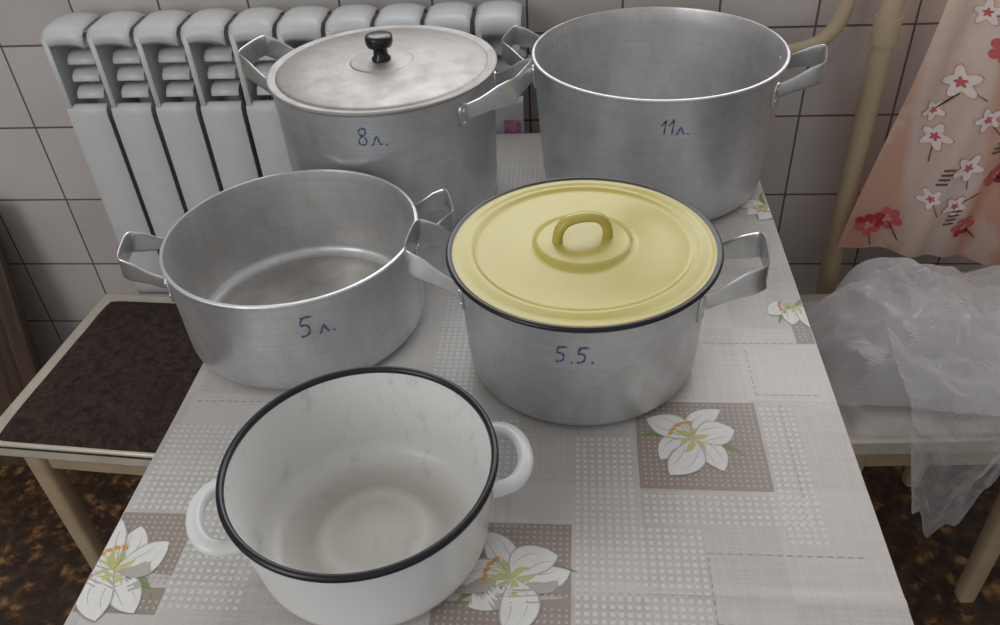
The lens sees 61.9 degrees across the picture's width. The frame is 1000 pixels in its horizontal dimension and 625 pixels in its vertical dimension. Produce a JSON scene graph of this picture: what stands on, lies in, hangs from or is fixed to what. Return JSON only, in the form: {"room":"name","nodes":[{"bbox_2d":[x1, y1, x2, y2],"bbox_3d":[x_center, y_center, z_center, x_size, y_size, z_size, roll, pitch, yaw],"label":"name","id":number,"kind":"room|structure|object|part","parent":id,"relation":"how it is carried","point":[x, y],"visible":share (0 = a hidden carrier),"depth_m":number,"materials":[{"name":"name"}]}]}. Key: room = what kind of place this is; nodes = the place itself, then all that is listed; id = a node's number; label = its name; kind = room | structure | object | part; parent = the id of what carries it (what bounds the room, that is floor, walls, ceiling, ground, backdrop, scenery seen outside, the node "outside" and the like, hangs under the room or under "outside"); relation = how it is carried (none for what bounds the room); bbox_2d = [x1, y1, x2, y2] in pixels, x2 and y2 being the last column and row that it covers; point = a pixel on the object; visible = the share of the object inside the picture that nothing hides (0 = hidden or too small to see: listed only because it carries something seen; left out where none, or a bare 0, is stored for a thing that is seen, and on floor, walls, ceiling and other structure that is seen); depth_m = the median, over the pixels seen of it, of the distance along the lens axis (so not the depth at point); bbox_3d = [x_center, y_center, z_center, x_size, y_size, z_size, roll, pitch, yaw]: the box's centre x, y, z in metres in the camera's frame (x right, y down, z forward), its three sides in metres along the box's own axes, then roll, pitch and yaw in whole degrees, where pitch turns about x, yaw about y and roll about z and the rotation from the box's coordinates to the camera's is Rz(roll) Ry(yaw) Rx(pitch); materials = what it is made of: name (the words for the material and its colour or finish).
{"room":"kitchen","nodes":[
{"label":"kitchen","id":0,"kind":"room"},
{"bbox_2d":[0,0,988,366],"bbox_3d":[0.147,-0.277,1.627,4.400,1.100,0.250,0,38,5],"label":"wall","id":1,"kind":"structure","parent":0,"point":[61,244],"depth_m":1.46,"materials":[{"name":"tile"}]},
{"bbox_2d":[40,0,526,293],"bbox_3d":[-0.327,-0.267,1.448,0.757,0.511,0.112,0,38,5],"label":"radiator","id":2,"kind":"object","parent":1,"relation":"attached to","point":[151,160],"visible":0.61,"depth_m":1.35,"materials":[{"name":"metal"}]},
{"bbox_3d":[-0.666,-0.189,1.480,0.068,0.383,0.013,0,38,5],"label":"panel","id":3,"kind":"part","parent":2,"relation":"part of","materials":[{"name":"metal"}]},
{"bbox_3d":[-0.591,-0.188,1.473,0.068,0.383,0.013,0,38,5],"label":"panel","id":4,"kind":"part","parent":2,"relation":"part of","materials":[{"name":"metal"}]},
{"bbox_3d":[-0.516,-0.188,1.467,0.068,0.383,0.013,0,38,5],"label":"panel","id":5,"kind":"part","parent":2,"relation":"part of","materials":[{"name":"metal"}]},
{"bbox_3d":[-0.440,-0.188,1.460,0.068,0.383,0.013,0,38,5],"label":"panel","id":6,"kind":"part","parent":2,"relation":"part of","materials":[{"name":"metal"}]},
{"bbox_3d":[-0.365,-0.187,1.453,0.068,0.383,0.013,0,38,5],"label":"panel","id":7,"kind":"part","parent":2,"relation":"part of","materials":[{"name":"metal"}]},
{"bbox_3d":[0.012,-0.185,1.419,0.068,0.383,0.013,0,38,5],"label":"panel","id":8,"kind":"part","parent":2,"relation":"part of","materials":[{"name":"metal"}]},
{"bbox_2d":[528,0,855,63],"bbox_3d":[0.244,-1.084,0.758,0.488,1.774,0.023,0,38,5],"label":"pipe","id":9,"kind":"object","parent":1,"relation":"attached to","point":[844,10],"depth_m":1.24,"materials":[{"name":"beige metal"}]},
{"bbox_2d":[0,464,999,624],"bbox_3d":[0.068,1.113,0.824,4.400,0.100,2.933,0,38,5],"label":"floor","id":10,"kind":"structure","parent":0,"point":[44,572],"depth_m":1.61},
{"bbox_2d":[0,234,66,469],"bbox_3d":[-1.092,0.065,1.705,0.290,0.592,0.153,0,38,5],"label":"wooden panel","id":11,"kind":"object","parent":10,"relation":"on","point":[20,362],"visible":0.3,"depth_m":1.69,"materials":[{"name":"brown wood"}]},
{"bbox_2d":[0,294,202,569],"bbox_3d":[-0.568,0.258,1.516,0.380,0.464,0.382,3,38,8],"label":"stool","id":12,"kind":"object","parent":10,"relation":"on","point":[106,400],"visible":0.52,"depth_m":1.33,"materials":[{"name":"fabric"}]},
{"bbox_3d":[-0.731,0.358,1.440,0.038,0.416,0.038,3,38,8],"label":"leg","id":13,"kind":"part","parent":12,"relation":"part of","materials":[{"name":"brown wood"}]},
{"bbox_2d":[815,0,904,293],"bbox_3d":[0.544,-0.741,0.967,0.039,2.600,0.039,0,38,5],"label":"pipe","id":14,"kind":"object","parent":10,"relation":"on","point":[887,23],"visible":0.54,"depth_m":1.31,"materials":[{"name":"paint"}]},
{"bbox_2d":[800,294,999,602],"bbox_3d":[0.675,0.239,1.437,0.360,0.464,0.350,-2,38,3],"label":"stool","id":15,"kind":"object","parent":10,"relation":"on","point":[936,432],"visible":0.52,"depth_m":1.23,"materials":[{"name":"wood"}]},
{"bbox_3d":[0.539,0.342,1.356,0.038,0.416,0.038,-2,38,3],"label":"leg","id":16,"kind":"part","parent":15,"relation":"part of","materials":[{"name":"brown wood"}]},
{"bbox_2d":[805,257,999,412],"bbox_3d":[0.723,0.009,1.225,0.572,0.135,0.312,0,38,5],"label":"plastic bag","id":17,"kind":"object","parent":15,"relation":"on","point":[900,285],"visible":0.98,"depth_m":1.21,"materials":[{"name":"white"}]},
{"bbox_3d":[0.814,0.175,1.548,0.038,0.416,0.038,-2,38,3],"label":"leg","id":18,"kind":"part","parent":15,"relation":"part of","materials":[{"name":"brown wood"}]},
{"bbox_2d":[911,396,999,524],"bbox_3d":[0.662,0.169,1.205,0.232,0.306,0.168,0,38,5],"label":"plastic bag","id":19,"kind":"object","parent":15,"relation":"on","point":[996,456],"visible":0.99,"depth_m":1.17,"materials":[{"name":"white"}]},
{"bbox_3d":[0.808,0.335,1.343,0.038,0.416,0.038,-2,38,3],"label":"leg","id":20,"kind":"part","parent":15,"relation":"part of","materials":[{"name":"brown wood"}]},
{"bbox_3d":[0.030,0.303,1.179,0.653,0.746,0.934,0,38,5],"label":"kitchen table","id":21,"kind":"object","parent":10,"relation":"on","visible":0},
{"bbox_2d":[64,133,913,624],"bbox_3d":[0.013,0.061,0.981,0.694,0.133,0.962,0,38,5],"label":"tablecloth","id":22,"kind":"object","parent":21,"relation":"on","point":[742,497],"visible":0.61,"depth_m":0.73,"materials":[{"name":"white plastic"}]},
{"bbox_2d":[76,519,168,620],"bbox_3d":[-0.312,0.215,0.704,0.062,0.002,0.101,0,38,5],"label":"print","id":23,"kind":"object","parent":22,"relation":"on","point":[129,581],"depth_m":0.70,"materials":[{"name":"white"}]},
{"bbox_2d":[112,515,186,608],"bbox_3d":[-0.307,0.210,0.711,0.064,0.002,0.092,0,38,5],"label":"print","id":24,"kind":"object","parent":22,"relation":"on","point":[149,552],"depth_m":0.71},
{"bbox_2d":[133,425,242,510],"bbox_3d":[-0.280,0.145,0.793,0.099,0.001,0.106,0,38,5],"label":"print","id":25,"kind":"object","parent":22,"relation":"on","point":[188,457],"depth_m":0.79},
{"bbox_2d":[159,516,252,610],"bbox_3d":[-0.240,0.210,0.707,0.065,0.002,0.092,0,38,5],"label":"print","id":26,"kind":"object","parent":22,"relation":"on","point":[190,579],"depth_m":0.69},
{"bbox_2d":[117,169,454,389],"bbox_3d":[-0.223,-0.048,0.931,0.288,0.126,0.278,20,44,27],"label":"cooking pot","id":27,"kind":"object","parent":22,"relation":"on","point":[286,280],"visible":0.88,"depth_m":0.95,"materials":[{"name":"metal"}]},
{"bbox_3d":[-0.345,-0.025,0.867,0.003,0.032,0.017,-19,40,-19],"label":"handle plate","id":28,"kind":"part","parent":27,"relation":"part of","materials":[{"name":"metal"}]},
{"bbox_3d":[-0.088,-0.065,0.897,0.003,0.032,0.017,1,38,6],"label":"handle plate","id":29,"kind":"part","parent":27,"relation":"part of","materials":[{"name":"metal"}]},
{"bbox_2d":[185,366,533,624],"bbox_3d":[-0.109,0.154,0.685,0.227,0.099,0.225,18,43,26],"label":"enamel pot","id":30,"kind":"object","parent":22,"relation":"on","point":[359,495],"visible":1,"depth_m":0.72,"materials":[{"name":"white metal"}]},
{"bbox_3d":[-0.225,0.161,0.656,0.041,0.014,0.078,-11,38,-9],"label":"enamel handle","id":31,"kind":"part","parent":30,"relation":"part of","materials":[{"name":"white metal"}]},
{"bbox_3d":[0.006,0.118,0.692,0.041,0.014,0.078,-10,38,-8],"label":"enamel handle","id":32,"kind":"part","parent":30,"relation":"part of","materials":[{"name":"white metal"}]},
{"bbox_2d":[238,25,533,224],"bbox_3d":[-0.148,-0.257,1.110,0.333,0.228,0.299,-15,39,-14],"label":"stockpot","id":33,"kind":"object","parent":22,"relation":"on","point":[412,108],"visible":0.88,"depth_m":1.02,"materials":[{"name":"metal"}]},
{"bbox_3d":[-0.152,-0.335,1.052,0.035,0.033,0.035,0,38,5],"label":"lid knob","id":34,"kind":"part","parent":33,"relation":"part of","materials":[{"name":"black plastic"}]},
{"bbox_3d":[-0.043,-0.237,1.007,0.003,0.032,0.017,27,47,34],"label":"handle plate","id":35,"kind":"part","parent":33,"relation":"part of","materials":[{"name":"metal"}]},
{"bbox_2d":[433,293,475,393],"bbox_3d":[-0.042,0.013,0.944,0.044,0.001,0.255,0,38,5],"label":"print","id":36,"kind":"object","parent":22,"relation":"on","point":[452,358],"depth_m":0.91},
{"bbox_2d":[435,524,568,624],"bbox_3d":[0.004,0.215,0.679,0.103,0.002,0.103,0,38,5],"label":"print","id":37,"kind":"object","parent":22,"relation":"on","point":[520,576],"depth_m":0.67},
{"bbox_2d":[490,419,519,480],"bbox_3d":[-0.016,0.130,0.792,0.065,0.001,0.078,0,38,5],"label":"print","id":38,"kind":"object","parent":22,"relation":"on","point":[507,453],"depth_m":0.78},
{"bbox_2d":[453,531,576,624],"bbox_3d":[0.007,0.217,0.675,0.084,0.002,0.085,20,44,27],"label":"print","id":39,"kind":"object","parent":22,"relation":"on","point":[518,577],"depth_m":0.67,"materials":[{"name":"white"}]},
{"bbox_2d":[498,165,544,191],"bbox_3d":[0.063,-0.193,1.199,0.126,0.001,0.085,0,38,5],"label":"print","id":40,"kind":"object","parent":22,"relation":"on","point":[509,176],"depth_m":1.21},
{"bbox_2d":[404,177,769,425],"bbox_3d":[0.083,-0.025,0.839,0.269,0.174,0.293,-29,44,-29],"label":"lidded pot","id":41,"kind":"object","parent":22,"relation":"on","point":[584,300],"visible":1,"depth_m":0.78,"materials":[{"name":"metal"}]},
{"bbox_3d":[-0.038,-0.016,0.814,0.003,0.032,0.017,-10,38,-8],"label":"handle plate","id":42,"kind":"part","parent":41,"relation":"part of","materials":[{"name":"metal"}]},
{"bbox_3d":[0.079,-0.082,0.796,0.069,0.031,0.025,-7,38,-4],"label":"lid loop handle","id":43,"kind":"part","parent":41,"relation":"part of","materials":[{"name":"yellow metal"}]},
{"bbox_3d":[0.080,-0.067,0.808,0.267,0.014,0.267,0,38,5],"label":"enamel lid","id":44,"kind":"part","parent":41,"relation":"part of","materials":[{"name":"yellow metal"}]},
{"bbox_3d":[0.189,-0.004,0.779,0.003,0.032,0.017,17,42,25],"label":"handle plate","id":45,"kind":"part","parent":41,"relation":"part of","materials":[{"name":"metal"}]},
{"bbox_2d":[576,438,635,528],"bbox_3d":[0.094,0.152,0.753,0.051,0.001,0.106,0,38,5],"label":"print","id":46,"kind":"object","parent":22,"relation":"on","point":[605,467],"depth_m":0.75},
{"bbox_2d":[575,526,713,624],"bbox_3d":[0.114,0.211,0.675,0.106,0.002,0.092,0,38,5],"label":"print","id":47,"kind":"object","parent":22,"relation":"on","point":[625,575],"depth_m":0.67},
{"bbox_2d":[502,7,827,219],"bbox_3d":[0.208,-0.271,1.128,0.332,0.193,0.325,-19,40,-18],"label":"stockpot","id":48,"kind":"object","parent":22,"relation":"on","point":[682,102],"visible":0.84,"depth_m":1.07,"materials":[{"name":"metal"}]},
{"bbox_3d":[0.045,-0.311,1.098,0.004,0.032,0.017,0,38,5],"label":"handle plate","id":49,"kind":"part","parent":48,"relation":"part of","materials":[{"name":"silver metal"}]},
{"bbox_3d":[0.336,-0.265,1.014,0.004,0.032,0.017,22,45,29],"label":"handle plate","id":50,"kind":"part","parent":48,"relation":"part of","materials":[{"name":"metal"}]},
{"bbox_2d":[639,409,746,474],"bbox_3d":[0.180,0.121,0.786,0.098,0.001,0.087,0,38,5],"label":"print","id":51,"kind":"object","parent":22,"relation":"on","point":[671,441],"depth_m":0.78,"materials":[{"name":"white"}]},
{"bbox_2d":[640,404,768,486],"bbox_3d":[0.188,0.123,0.784,0.109,0.001,0.103,0,38,5],"label":"print","id":52,"kind":"object","parent":22,"relation":"on","point":[682,445],"depth_m":0.78},
{"bbox_2d":[708,558,717,624],"bbox_3d":[0.169,0.219,0.660,0.001,0.002,0.060,0,38,5],"label":"print","id":53,"kind":"object","parent":22,"relation":"on","point":[712,562],"depth_m":0.66},
{"bbox_2d":[644,494,812,526],"bbox_3d":[0.196,0.171,0.721,0.140,0.001,0.031,0,38,5],"label":"print","id":54,"kind":"object","parent":22,"relation":"on","point":[660,510],"depth_m":0.72},
{"bbox_2d":[740,192,771,219],"bbox_3d":[0.339,-0.143,1.112,0.037,0.001,0.077,0,38,5],"label":"print","id":55,"kind":"object","parent":22,"relation":"on","point":[756,207],"depth_m":1.10,"materials":[{"name":"white"}]},
{"bbox_2d":[757,343,806,343],"bbox_3d":[0.269,0.033,0.893,0.116,0.001,0.001,0,38,5],"label":"print","id":56,"kind":"object","parent":22,"relation":"on","point":[757,343],"depth_m":0.89},
{"bbox_2d":[708,553,863,557],"bbox_3d":[0.233,0.199,0.682,0.124,0.001,0.001,0,38,5],"label":"print","id":57,"kind":"object","parent":22,"relation":"on","point":[710,555],"depth_m":0.68},
{"bbox_2d":[768,299,809,326],"bbox_3d":[0.320,-0.002,0.932,0.040,0.001,0.060,0,38,5],"label":"print","id":58,"kind":"object","parent":22,"relation":"on","point":[781,312],"depth_m":0.93,"materials":[{"name":"white"}]},
{"bbox_2d":[779,404,804,498],"bbox_3d":[0.270,0.126,0.772,0.001,0.001,0.116,0,38,5],"label":"print","id":59,"kind":"object","parent":22,"relation":"on","point":[791,445],"depth_m":0.77},
{"bbox_2d":[759,408,828,544],"bbox_3d":[0.263,0.143,0.752,0.031,0.001,0.160,0,38,5],"label":"print","id":60,"kind":"object","parent":22,"relation":"on","point":[796,492],"depth_m":0.74},
{"bbox_2d":[795,320,807,340],"bbox_3d":[0.327,0.019,0.905,0.008,0.001,0.036,0,38,5],"label":"print","id":61,"kind":"object","parent":22,"relation":"on","point":[801,326],"depth_m":0.90},
{"bbox_3d":[0.052,-1.755,0.476,4.400,0.350,0.250,0,38,5],"label":"wall","id":62,"kind":"structure","parent":0,"visible":0},
{"bbox_2d":[836,0,999,265],"bbox_3d":[0.951,-0.804,0.813,0.859,1.854,0.042,0,38,5],"label":"floral curtain","id":63,"kind":"object","parent":62,"relation":"hanging from","point":[932,187],"visible":1,"depth_m":1.28,"materials":[{"name":"fabric"}]},
{"bbox_2d":[854,222,870,235],"bbox_3d":[0.600,-0.140,1.377,0.028,0.027,0.002,9,40,16],"label":"print","id":64,"kind":"object","parent":63,"relation":"attached to","point":[860,228],"depth_m":1.38},
{"bbox_2d":[856,214,873,223],"bbox_3d":[0.599,-0.151,1.370,0.027,0.027,0.002,9,39,15],"label":"print","id":65,"kind":"object","parent":63,"relation":"on","point":[860,218],"depth_m":1.37},
{"bbox_2d":[864,221,872,228],"bbox_3d":[0.607,-0.144,1.371,0.013,0.015,0.001,5,39,11],"label":"print","id":66,"kind":"object","parent":63,"relation":"on","point":[867,224],"depth_m":1.37},
{"bbox_2d":[871,219,879,231],"bbox_3d":[0.613,-0.144,1.371,0.026,0.029,0.002,0,38,5],"label":"print","id":67,"kind":"object","parent":63,"relation":"attached to","point":[875,223],"depth_m":1.37},
{"bbox_2d":[874,213,884,226],"bbox_3d":[0.625,-0.152,1.365,0.027,0.028,0.001,-2,38,2],"label":"print","id":68,"kind":"object","parent":63,"relation":"attached to","point":[879,218],"depth_m":1.37},
{"bbox_2d":[882,214,890,220],"bbox_3d":[0.632,-0.155,1.362,0.015,0.014,0.002,2,38,8],"label":"print","id":69,"kind":"object","parent":63,"relation":"on","point":[885,217],"depth_m":1.36},
{"bbox_2d":[882,207,899,216],"bbox_3d":[0.636,-0.159,1.358,0.028,0.027,0.004,7,39,13],"label":"print","id":70,"kind":"object","parent":63,"relation":"on","point":[886,211],"depth_m":1.36},
{"bbox_2d":[883,216,901,228],"bbox_3d":[0.642,-0.146,1.364,0.028,0.025,0.004,16,42,24],"label":"print","id":71,"kind":"object","parent":63,"relation":"on","point":[889,222],"depth_m":1.36},
{"bbox_2d":[914,187,941,209],"bbox_3d":[0.676,-0.181,1.314,0.037,0.036,0.020,0,38,5],"label":"print","id":72,"kind":"object","parent":63,"relation":"attached to","point":[925,198],"depth_m":1.31},
{"bbox_2d":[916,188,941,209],"bbox_3d":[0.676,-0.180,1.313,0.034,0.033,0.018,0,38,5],"label":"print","id":73,"kind":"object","parent":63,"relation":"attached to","point":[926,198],"depth_m":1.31},
{"bbox_2d":[926,196,934,202],"bbox_3d":[0.675,-0.177,1.308,0.014,0.012,0.002,22,45,29],"label":"print","id":74,"kind":"object","parent":63,"relation":"on","point":[929,199],"depth_m":1.31},
{"bbox_2d":[922,101,944,120],"bbox_3d":[0.651,-0.302,1.251,0.034,0.033,0.008,0,38,5],"label":"print","id":75,"kind":"object","parent":63,"relation":"on","point":[931,110],"depth_m":1.25},
{"bbox_2d":[929,132,940,140],"bbox_3d":[0.664,-0.268,1.270,0.017,0.014,0.002,28,48,34],"label":"print","id":76,"kind":"object","parent":63,"relation":"on","point":[933,136],"depth_m":1.27},
{"bbox_2d":[920,124,952,150],"bbox_3d":[0.664,-0.265,1.266,0.038,0.040,0.027,0,38,5],"label":"print","id":77,"kind":"object","parent":63,"relation":"attached to","point":[933,137],"depth_m":1.27},
{"bbox_2d":[938,179,950,181],"bbox_3d":[0.685,-0.204,1.285,0.018,0.005,0.002,9,40,16],"label":"print","id":78,"kind":"object","parent":63,"relation":"on","point":[939,180],"depth_m":1.29},
{"bbox_2d":[935,93,959,107],"bbox_3d":[0.664,-0.315,1.241,0.030,0.031,0.004,13,41,20],"label":"print","id":79,"kind":"object","parent":63,"relation":"on","point":[942,100],"depth_m":1.24},
{"bbox_2d":[941,196,966,214],"bbox_3d":[0.723,-0.167,1.324,0.040,0.040,0.008,0,38,5],"label":"print","id":80,"kind":"object","parent":63,"relation":"attached to","point":[950,205],"depth_m":1.32},
{"bbox_2d":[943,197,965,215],"bbox_3d":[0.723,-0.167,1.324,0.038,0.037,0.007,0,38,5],"label":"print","id":81,"kind":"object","parent":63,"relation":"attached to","point":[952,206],"depth_m":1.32},
{"bbox_2d":[950,203,958,209],"bbox_3d":[0.723,-0.168,1.325,0.013,0.013,0.001,-3,38,0],"label":"print","id":82,"kind":"object","parent":63,"relation":"on","point":[953,206],"depth_m":1.32},
{"bbox_2d":[951,219,965,232],"bbox_3d":[0.747,-0.142,1.353,0.030,0.026,0.005,-16,39,-15],"label":"print","id":83,"kind":"object","parent":63,"relation":"on","point":[957,225],"depth_m":1.35},
{"bbox_2d":[953,76,967,87],"bbox_3d":[0.673,-0.337,1.219,0.020,0.017,0.002,29,49,35],"label":"print","id":84,"kind":"object","parent":63,"relation":"on","point":[958,81],"depth_m":1.22},
{"bbox_2d":[954,227,967,236],"bbox_3d":[0.756,-0.137,1.363,0.034,0.026,0.003,-21,41,-21],"label":"print","id":85,"kind":"object","parent":63,"relation":"attached to","point":[958,231],"depth_m":1.37},
{"bbox_2d":[942,65,982,98],"bbox_3d":[0.672,-0.333,1.214,0.046,0.047,0.028,0,38,5],"label":"print","id":86,"kind":"object","parent":63,"relation":"attached to","point":[958,81],"depth_m":1.22},
{"bbox_2d":[953,155,983,181],"bbox_3d":[0.719,-0.218,1.277,0.046,0.046,0.011,0,38,5],"label":"print","id":87,"kind":"object","parent":63,"relation":"attached to","point":[966,168],"depth_m":1.28},
{"bbox_2d":[963,164,973,172],"bbox_3d":[0.719,-0.221,1.279,0.017,0.016,0.001,-8,38,-6],"label":"print","id":88,"kind":"object","parent":63,"relation":"attached to","point":[967,168],"depth_m":1.28},
{"bbox_2d":[964,215,973,227],"bbox_3d":[0.764,-0.147,1.359,0.031,0.027,0.003,-22,41,-22],"label":"print","id":89,"kind":"object","parent":63,"relation":"on","point":[968,219],"depth_m":1.36},
{"bbox_2d":[973,0,999,25],"bbox_3d":[0.678,-0.416,1.155,0.038,0.038,0.020,0,38,5],"label":"print","id":90,"kind":"object","parent":63,"relation":"attached to","point":[985,12],"depth_m":1.16},
{"bbox_2d":[974,108,999,132],"bbox_3d":[0.718,-0.282,1.227,0.040,0.041,0.005,0,38,5],"label":"print","id":91,"kind":"object","parent":63,"relation":"attached to","point":[986,120],"depth_m":1.23},
{"bbox_2d":[983,7,993,16],"bbox_3d":[0.679,-0.418,1.159,0.015,0.012,0.001,25,46,31],"label":"print","id":92,"kind":"object","parent":63,"relation":"on","point":[987,11],"depth_m":1.16},
{"bbox_2d":[984,117,992,124],"bbox_3d":[0.719,-0.283,1.227,0.013,0.013,0.001,-7,38,-5],"label":"print","id":93,"kind":"object","parent":63,"relation":"on","point":[987,120],"depth_m":1.23},
{"bbox_2d":[984,177,993,186],"bbox_3d":[0.767,-0.206,1.308,0.032,0.025,0.003,-26,43,-26],"label":"print","id":94,"kind":"object","parent":63,"relation":"attached to","point":[988,181],"depth_m":1.31},
{"bbox_2d":[988,38,999,58],"bbox_3d":[0.701,-0.369,1.169,0.028,0.029,0.005,16,42,24],"label":"print","id":95,"kind":"object","parent":63,"relation":"attached to","point":[993,43],"depth_m":1.17},
{"bbox_2d":[989,165,999,177],"bbox_3d":[0.771,-0.217,1.300,0.035,0.027,0.004,-25,43,-25],"label":"print","id":96,"kind":"object","parent":63,"relation":"on","point":[994,170],"depth_m":1.30},
{"bbox_2d":[994,172,999,182],"bbox_3d":[0.784,-0.213,1.309,0.027,0.028,0.011,0,38,5],"label":"print","id":97,"kind":"object","parent":63,"relation":"on","point":[996,174],"depth_m":1.31}
]}

